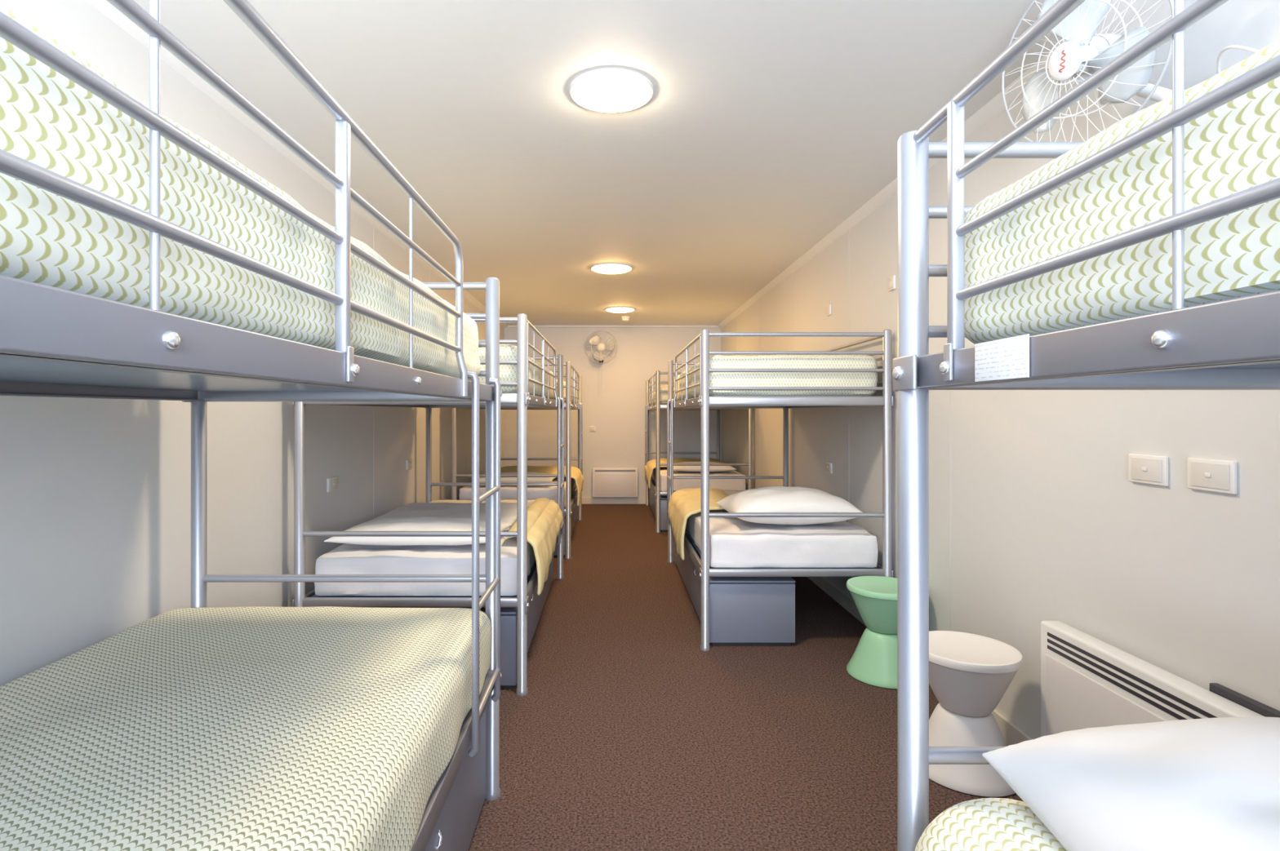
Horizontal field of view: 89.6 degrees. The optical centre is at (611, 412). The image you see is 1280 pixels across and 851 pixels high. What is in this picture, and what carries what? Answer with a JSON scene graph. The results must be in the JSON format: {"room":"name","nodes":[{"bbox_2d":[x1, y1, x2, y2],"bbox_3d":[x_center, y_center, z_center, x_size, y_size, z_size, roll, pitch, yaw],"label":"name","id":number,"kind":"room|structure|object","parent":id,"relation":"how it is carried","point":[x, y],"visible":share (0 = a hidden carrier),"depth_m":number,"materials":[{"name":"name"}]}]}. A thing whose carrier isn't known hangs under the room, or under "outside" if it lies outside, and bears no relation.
{"room":"dormitory","nodes":[
{"label":"dormitory","id":0,"kind":"room"},
{"bbox_2d":[0,0,504,686],"bbox_3d":[-1.519,0.025,3.265,0.102,2.450,11.330,0,0,0],"label":"wall","id":1,"kind":"structure","parent":0,"point":[95,493],"depth_m":2.13,"materials":[{"name":"beige paint"}]},
{"bbox_2d":[86,0,507,328],"bbox_3d":[-1.448,-1.177,3.265,0.045,0.045,11.130,0,0,0],"label":"trim","id":2,"kind":"structure","parent":1,"relation":"attached to","point":[104,6],"depth_m":2.50,"materials":[{"name":"white paint"}]},
{"bbox_2d":[326,476,337,492],"bbox_3d":[-1.462,0.375,3.380,0.017,0.072,0.115,0,0,0],"label":"power outlet","id":3,"kind":"object","parent":1,"relation":"attached to","point":[332,482],"visible":1,"depth_m":3.36,"materials":[{"name":"white plastic"}]},
{"bbox_2d":[405,459,412,470],"bbox_3d":[-1.462,0.375,4.660,0.017,0.072,0.115,0,0,0],"label":"power outlet","id":4,"kind":"object","parent":1,"relation":"attached to","point":[408,463],"visible":1,"depth_m":4.64,"materials":[{"name":"white plastic"}]},
{"bbox_2d":[133,0,1062,324],"bbox_3d":[0.015,-1.250,3.265,3.170,0.100,11.330,0,0,0],"label":"ceiling","id":5,"kind":"structure","parent":0,"point":[765,126],"depth_m":2.62,"materials":[{"name":"white paint"}]},
{"bbox_2d":[568,68,653,112],"bbox_3d":[0.000,-1.184,2.400,0.314,0.032,0.314,0,0,0],"label":"recessed light","id":6,"kind":"object","parent":5,"relation":"in","point":[605,90],"visible":1,"depth_m":2.35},
{"bbox_2d":[591,262,632,274],"bbox_3d":[0.000,-1.184,5.330,0.344,0.032,0.344,0,0,0],"label":"recessed light","id":7,"kind":"object","parent":5,"relation":"in","point":[609,268],"visible":1,"depth_m":5.25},
{"bbox_2d":[605,306,635,312],"bbox_3d":[0.100,-1.184,7.450,0.344,0.032,0.344,0,0,0],"label":"recessed light","id":8,"kind":"object","parent":5,"relation":"in","point":[613,309],"visible":1,"depth_m":7.36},
{"bbox_2d":[621,315,630,321],"bbox_3d":[0.175,-1.173,8.050,0.110,0.055,0.110,0,0,0],"label":"smoke detector","id":9,"kind":"object","parent":5,"relation":"attached to","point":[624,318],"visible":1,"depth_m":8.01,"materials":[{"name":"white plastic"}]},
{"bbox_2d":[504,325,720,497],"bbox_3d":[0.015,0.025,8.880,3.170,2.450,0.100,0,0,0],"label":"wall","id":10,"kind":"structure","parent":0,"point":[614,391],"depth_m":8.83,"materials":[{"name":"beige paint"}]},
{"bbox_2d":[590,426,595,431],"bbox_3d":[-0.260,0.220,8.822,0.075,0.072,0.017,0,0,0],"label":"light switch","id":11,"kind":"object","parent":10,"relation":"attached to","point":[592,428],"visible":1,"depth_m":8.82,"materials":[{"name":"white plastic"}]},
{"bbox_2d":[584,330,617,364],"bbox_3d":[-0.140,-0.684,8.690,0.437,0.826,0.280,0,0,0],"label":"wall fan","id":12,"kind":"object","parent":10,"relation":"attached to","point":[597,355],"visible":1,"depth_m":8.60,"materials":[{"name":"plastic"}]},
{"bbox_2d":[506,324,717,327],"bbox_3d":[0.015,-1.185,8.815,2.880,0.030,0.030,0,0,0],"label":"trim","id":13,"kind":"structure","parent":10,"relation":"attached to","point":[508,326],"depth_m":8.80,"materials":[{"name":"white paint"}]},
{"bbox_2d":[592,467,638,497],"bbox_3d":[0.050,0.950,8.786,0.620,0.400,0.089,0,0,0],"label":"heater","id":14,"kind":"object","parent":10,"relation":"attached to","point":[607,482],"visible":1,"depth_m":8.74,"materials":[{"name":"metal"}]},
{"bbox_2d":[582,497,649,504],"bbox_3d":[0.015,1.205,8.823,2.942,0.090,0.014,0,0,0],"label":"baseboard","id":15,"kind":"structure","parent":10,"relation":"attached to","point":[584,500],"depth_m":8.81,"materials":[{"name":"beige paint"}]},
{"bbox_2d":[384,504,1023,850],"bbox_3d":[0.015,1.300,3.265,3.170,0.100,11.330,0,0,0],"label":"floor","id":16,"kind":"structure","parent":0,"point":[626,735],"depth_m":2.56,"materials":[{"name":"brown carpet"}]},
{"bbox_2d":[0,0,502,850],"bbox_3d":[-0.865,0.405,1.110,1.023,1.690,2.031,0,0,0],"label":"bunk bed","id":17,"kind":"object","parent":16,"relation":"on","point":[55,342],"visible":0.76,"depth_m":0.87,"materials":[{"name":"silver metal"}]},
{"bbox_2d":[0,5,480,381],"bbox_3d":[-0.867,-0.203,1.102,0.931,0.235,1.916,0,0,0],"label":"mattress","id":18,"kind":"object","parent":17,"relation":"on","point":[48,121],"visible":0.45,"depth_m":0.60,"materials":[{"name":"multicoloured fabric"}]},
{"bbox_2d":[292,313,564,696],"bbox_3d":[-0.887,0.405,3.865,1.059,1.690,2.041,0,0,0],"label":"bunk bed","id":19,"kind":"object","parent":16,"relation":"on","point":[522,400],"visible":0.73,"depth_m":2.86,"materials":[{"name":"silver metal"}]},
{"bbox_2d":[314,499,555,595],"bbox_3d":[-0.883,0.737,3.865,0.942,0.193,1.944,0,0,0],"label":"mattress","id":20,"kind":"object","parent":19,"relation":"on","point":[345,559],"visible":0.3,"depth_m":2.90,"materials":[{"name":"white fabric"}]},
{"bbox_2d":[324,516,511,546],"bbox_3d":[-0.930,0.583,3.200,0.800,0.115,0.440,0,0,0],"label":"pillow","id":21,"kind":"object","parent":20,"relation":"on","point":[411,523],"visible":0.69,"depth_m":3.05,"materials":[{"name":"white fabric"}]},
{"bbox_2d":[368,502,528,531],"bbox_3d":[-0.944,0.611,3.849,0.813,0.054,0.808,0,0,0],"label":"sheet","id":22,"kind":"object","parent":20,"relation":"on","point":[508,510],"visible":0.44,"depth_m":3.86,"materials":[{"name":"white fabric"}]},
{"bbox_2d":[503,497,563,595],"bbox_3d":[-0.430,0.724,3.790,0.208,0.325,1.339,0,0,0],"label":"duvet","id":23,"kind":"object","parent":20,"relation":"on","point":[544,516],"visible":0.82,"depth_m":3.58,"materials":[{"name":"yellow fabric"}]},
{"bbox_2d":[478,344,556,399],"bbox_3d":[-0.883,-0.207,3.856,0.958,0.243,1.922,0,0,0],"label":"mattress","id":24,"kind":"object","parent":19,"relation":"on","point":[508,373],"visible":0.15,"depth_m":2.92,"materials":[{"name":"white fabric"}]},
{"bbox_2d":[424,706,486,850],"bbox_3d":[-0.628,1.074,1.115,0.469,0.352,1.912,0,0,0],"label":"drawer","id":25,"kind":"object","parent":16,"relation":"on","point":[455,828],"visible":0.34,"depth_m":1.76,"materials":[{"name":"metal"}]},
{"bbox_2d":[418,553,553,688],"bbox_3d":[-0.656,1.074,3.850,0.469,0.352,1.902,0,0,0],"label":"locker","id":26,"kind":"object","parent":16,"relation":"on","point":[536,603],"visible":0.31,"depth_m":2.90,"materials":[{"name":"metal"}]},
{"bbox_2d":[450,361,582,559],"bbox_3d":[-0.859,0.405,6.510,1.046,1.690,2.031,0,0,0],"label":"bunk bed","id":27,"kind":"object","parent":16,"relation":"on","point":[568,406],"visible":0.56,"depth_m":5.51,"materials":[{"name":"silver metal"}]},
{"bbox_2d":[458,477,576,508],"bbox_3d":[-0.860,0.737,6.511,0.941,0.192,1.936,0,0,0],"label":"mattress","id":28,"kind":"object","parent":27,"relation":"on","point":[534,493],"visible":0.25,"depth_m":5.55,"materials":[{"name":"white fabric"}]},
{"bbox_2d":[479,471,555,483],"bbox_3d":[-0.860,0.588,5.800,0.700,0.108,0.420,0,0,0],"label":"pillow","id":29,"kind":"object","parent":28,"relation":"on","point":[482,480],"visible":0.46,"depth_m":5.61,"materials":[{"name":"white fabric"}]},
{"bbox_2d":[483,466,583,506],"bbox_3d":[-0.793,0.729,6.600,0.984,0.332,0.998,0,0,0],"label":"duvet","id":30,"kind":"object","parent":28,"relation":"on","point":[575,473],"visible":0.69,"depth_m":6.47,"materials":[{"name":"yellow fabric"}]},
{"bbox_2d":[552,379,577,404],"bbox_3d":[-0.862,-0.198,6.500,0.957,0.224,1.917,0,0,0],"label":"mattress","id":31,"kind":"object","parent":27,"relation":"on","point":[564,382],"visible":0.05,"depth_m":5.75,"materials":[{"name":"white fabric"}]},
{"bbox_2d":[553,490,577,557],"bbox_3d":[-0.626,1.074,6.500,0.469,0.352,1.902,0,0,0],"label":"locker","id":32,"kind":"object","parent":16,"relation":"on","point":[574,516],"visible":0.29,"depth_m":6.36,"materials":[{"name":"metal"}]},
{"bbox_2d":[649,480,667,532],"bbox_3d":[0.736,1.074,7.700,0.469,0.352,1.902,0,0,0],"label":"locker","id":33,"kind":"object","parent":16,"relation":"on","point":[664,524],"visible":0.26,"depth_m":6.75,"materials":[{"name":"metal"}]},
{"bbox_2d":[644,370,752,533],"bbox_3d":[0.964,0.405,7.710,1.026,1.690,2.031,0,0,0],"label":"bunk bed","id":34,"kind":"object","parent":16,"relation":"on","point":[657,406],"visible":0.53,"depth_m":6.71,"materials":[{"name":"silver metal"}]},
{"bbox_2d":[649,385,674,405],"bbox_3d":[0.965,-0.199,7.700,0.931,0.226,1.912,0,0,0],"label":"mattress","id":35,"kind":"object","parent":34,"relation":"on","point":[664,396],"visible":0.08,"depth_m":6.77,"materials":[{"name":"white fabric"}]},
{"bbox_2d":[651,466,746,492],"bbox_3d":[0.965,0.737,7.710,0.917,0.192,1.934,0,0,0],"label":"mattress","id":36,"kind":"object","parent":34,"relation":"on","point":[726,485],"visible":0.38,"depth_m":6.75,"materials":[{"name":"white fabric"}]},
{"bbox_2d":[644,457,726,488],"bbox_3d":[0.890,0.711,7.785,0.948,0.300,0.968,0,0,0],"label":"duvet","id":37,"kind":"object","parent":36,"relation":"on","point":[651,465],"visible":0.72,"depth_m":7.66,"materials":[{"name":"yellow fabric"}]},
{"bbox_2d":[673,462,736,471],"bbox_3d":[0.970,0.588,7.020,0.700,0.108,0.420,0,0,0],"label":"pillow","id":38,"kind":"object","parent":36,"relation":"on","point":[682,468],"visible":0.61,"depth_m":6.83,"materials":[{"name":"white fabric"}]},
{"bbox_2d":[674,532,795,645],"bbox_3d":[0.748,1.074,4.385,0.469,0.352,1.892,0,0,0],"label":"drawer","id":39,"kind":"object","parent":16,"relation":"on","point":[744,611],"visible":0.46,"depth_m":3.44,"materials":[{"name":"metal"}]},
{"bbox_2d":[666,328,893,651],"bbox_3d":[0.973,0.405,4.390,1.027,1.690,2.031,0,0,0],"label":"bunk bed","id":40,"kind":"object","parent":16,"relation":"on","point":[704,402],"visible":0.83,"depth_m":3.39,"materials":[{"name":"silver metal"}]},
{"bbox_2d":[674,355,877,401],"bbox_3d":[0.976,-0.210,4.379,0.938,0.248,1.915,0,0,0],"label":"mattress","id":41,"kind":"object","parent":40,"relation":"on","point":[716,362],"visible":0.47,"depth_m":3.43,"materials":[{"name":"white fabric"}]},
{"bbox_2d":[685,491,878,568],"bbox_3d":[0.975,0.737,4.390,0.915,0.192,1.931,0,0,0],"label":"mattress","id":42,"kind":"object","parent":40,"relation":"on","point":[734,542],"visible":0.53,"depth_m":3.43,"materials":[{"name":"white fabric"}]},
{"bbox_2d":[668,488,728,560],"bbox_3d":[0.643,0.741,4.475,0.446,0.365,0.990,0,0,0],"label":"duvet","id":43,"kind":"object","parent":42,"relation":"on","point":[683,504],"visible":0.73,"depth_m":4.31,"materials":[{"name":"yellow fabric"}]},
{"bbox_2d":[715,486,862,525],"bbox_3d":[1.020,0.538,3.760,0.720,0.209,0.500,0,0,-3],"label":"pillow","id":44,"kind":"object","parent":42,"relation":"on","point":[767,499],"visible":0.82,"depth_m":3.56,"materials":[{"name":"white fabric"}]},
{"bbox_2d":[846,576,897,688],"bbox_3d":[1.305,1.035,3.075,0.347,0.430,0.347,0,0,0],"label":"stool","id":45,"kind":"object","parent":16,"relation":"on","point":[873,662],"visible":0.69,"depth_m":2.99,"materials":[{"name":"green plastic"}]},
{"bbox_2d":[928,631,1023,797],"bbox_3d":[1.240,1.035,2.260,0.347,0.430,0.347,0,0,0],"label":"stool","id":46,"kind":"object","parent":16,"relation":"on","point":[970,674],"visible":0.8,"depth_m":2.17,"materials":[{"name":"white plastic"}]},
{"bbox_2d":[892,0,1279,850],"bbox_3d":[0.956,0.405,0.022,1.031,1.690,2.036,0,0,0],"label":"bunk bed","id":47,"kind":"object","parent":16,"relation":"on","point":[1233,344],"visible":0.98,"depth_m":0.88,"materials":[{"name":"silver metal"}]},
{"bbox_2d":[974,333,1029,382],"bbox_3d":[0.463,-0.064,0.767,0.002,0.048,0.105,0,0,0],"label":"notice","id":48,"kind":"object","parent":47,"relation":"attached to","point":[1006,358],"visible":1,"depth_m":0.76,"materials":[{"name":"paper"}]},
{"bbox_2d":[964,38,1279,344],"bbox_3d":[0.959,-0.206,0.012,0.939,0.240,1.917,0,0,0],"label":"mattress","id":49,"kind":"object","parent":47,"relation":"on","point":[1233,148],"visible":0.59,"depth_m":0.62,"materials":[{"name":"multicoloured fabric"}]},
{"bbox_2d":[720,0,1279,739],"bbox_3d":[1.549,0.025,3.265,0.102,2.450,11.330,0,0,0],"label":"wall","id":50,"kind":"structure","parent":0,"point":[1036,516],"depth_m":2.15,"materials":[{"name":"beige paint"}]},
{"bbox_2d":[825,462,832,473],"bbox_3d":[1.492,0.377,4.430,0.017,0.072,0.115,0,0,0],"label":"power outlet","id":51,"kind":"object","parent":50,"relation":"attached to","point":[828,466],"visible":1,"depth_m":4.40,"materials":[{"name":"white plastic"}]},
{"bbox_2d":[826,304,831,316],"bbox_3d":[1.492,-0.705,4.430,0.017,0.072,0.080,0,0,0],"label":"light switch","id":52,"kind":"object","parent":50,"relation":"attached to","point":[828,308],"visible":1,"depth_m":4.40,"materials":[{"name":"white plastic"}]},
{"bbox_2d":[888,275,896,291],"bbox_3d":[1.492,-0.690,3.430,0.017,0.072,0.070,0,0,0],"label":"light switch","id":53,"kind":"object","parent":50,"relation":"attached to","point":[892,280],"visible":1,"depth_m":3.42,"materials":[{"name":"white plastic"}]},
{"bbox_2d":[807,577,1032,746],"bbox_3d":[1.493,1.205,3.265,0.014,0.090,11.130,0,0,0],"label":"baseboard","id":54,"kind":"structure","parent":50,"relation":"attached to","point":[1012,735],"depth_m":3.89,"materials":[{"name":"beige paint"}]},
{"bbox_2d":[717,0,1147,328],"bbox_3d":[1.478,-1.177,3.265,0.045,0.045,11.130,0,0,0],"label":"trim","id":55,"kind":"structure","parent":50,"relation":"attached to","point":[995,106],"depth_m":2.94,"materials":[{"name":"white paint"}]},
{"bbox_2d":[1001,0,1258,142],"bbox_3d":[1.363,-0.945,1.675,0.226,0.495,0.692,0,0,-25],"label":"wall fan","id":56,"kind":"object","parent":50,"relation":"attached to","point":[1085,52],"visible":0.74,"depth_m":1.73,"materials":[{"name":"plastic"}]},
{"bbox_2d":[1128,453,1168,486],"bbox_3d":[1.492,0.158,1.795,0.017,0.080,0.125,0,0,0],"label":"light switch","id":57,"kind":"object","parent":50,"relation":"attached to","point":[1142,468],"visible":1,"depth_m":1.78,"materials":[{"name":"white plastic"}]},
{"bbox_2d":[1040,621,1279,737],"bbox_3d":[1.456,0.909,1.690,0.089,0.482,0.880,0,0,0],"label":"heater","id":58,"kind":"object","parent":50,"relation":"attached to","point":[1086,682],"visible":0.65,"depth_m":1.83,"materials":[{"name":"metal"}]},
{"bbox_2d":[1208,683,1279,717],"bbox_3d":[1.488,0.694,1.433,0.021,0.052,0.325,0,0,0],"label":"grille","id":59,"kind":"object","parent":58,"relation":"attached to","point":[1253,706],"depth_m":1.51,"materials":[{"name":"plastic"}]},
{"bbox_2d":[1187,457,1237,494],"bbox_3d":[1.492,0.156,1.605,0.017,0.080,0.125,0,0,0],"label":"light switch","id":60,"kind":"object","parent":50,"relation":"attached to","point":[1203,474],"visible":1,"depth_m":1.59,"materials":[{"name":"white plastic"}]},
{"bbox_3d":[-0.865,0.743,1.109,0.911,0.181,1.934,0,0,0],"label":"mattress","id":61,"kind":"object","parent":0,"visible":0},
{"bbox_2d":[0,606,491,850],"bbox_3d":[-0.886,0.717,1.103,1.026,0.216,1.903,0,0,0],"label":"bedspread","id":62,"kind":"object","parent":61,"relation":"on","point":[252,728],"visible":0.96,"depth_m":1.26,"materials":[{"name":"green fabric"}]},
{"bbox_3d":[0.957,0.738,0.023,0.921,0.191,1.938,0,0,0],"label":"mattress","id":63,"kind":"object","parent":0,"visible":0},
{"bbox_2d":[915,798,1066,850],"bbox_3d":[0.890,0.710,0.221,0.983,0.353,1.539,0,0,0],"label":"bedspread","id":64,"kind":"object","parent":63,"relation":"on","point":[984,824],"visible":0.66,"depth_m":0.85,"materials":[{"name":"green fabric"}]},
{"bbox_2d":[982,716,1279,850],"bbox_3d":[0.905,0.465,0.585,0.840,0.269,0.560,0,0,9],"label":"pillow","id":65,"kind":"object","parent":64,"relation":"on","point":[1205,784],"visible":1,"depth_m":0.70,"materials":[{"name":"white fabric"}]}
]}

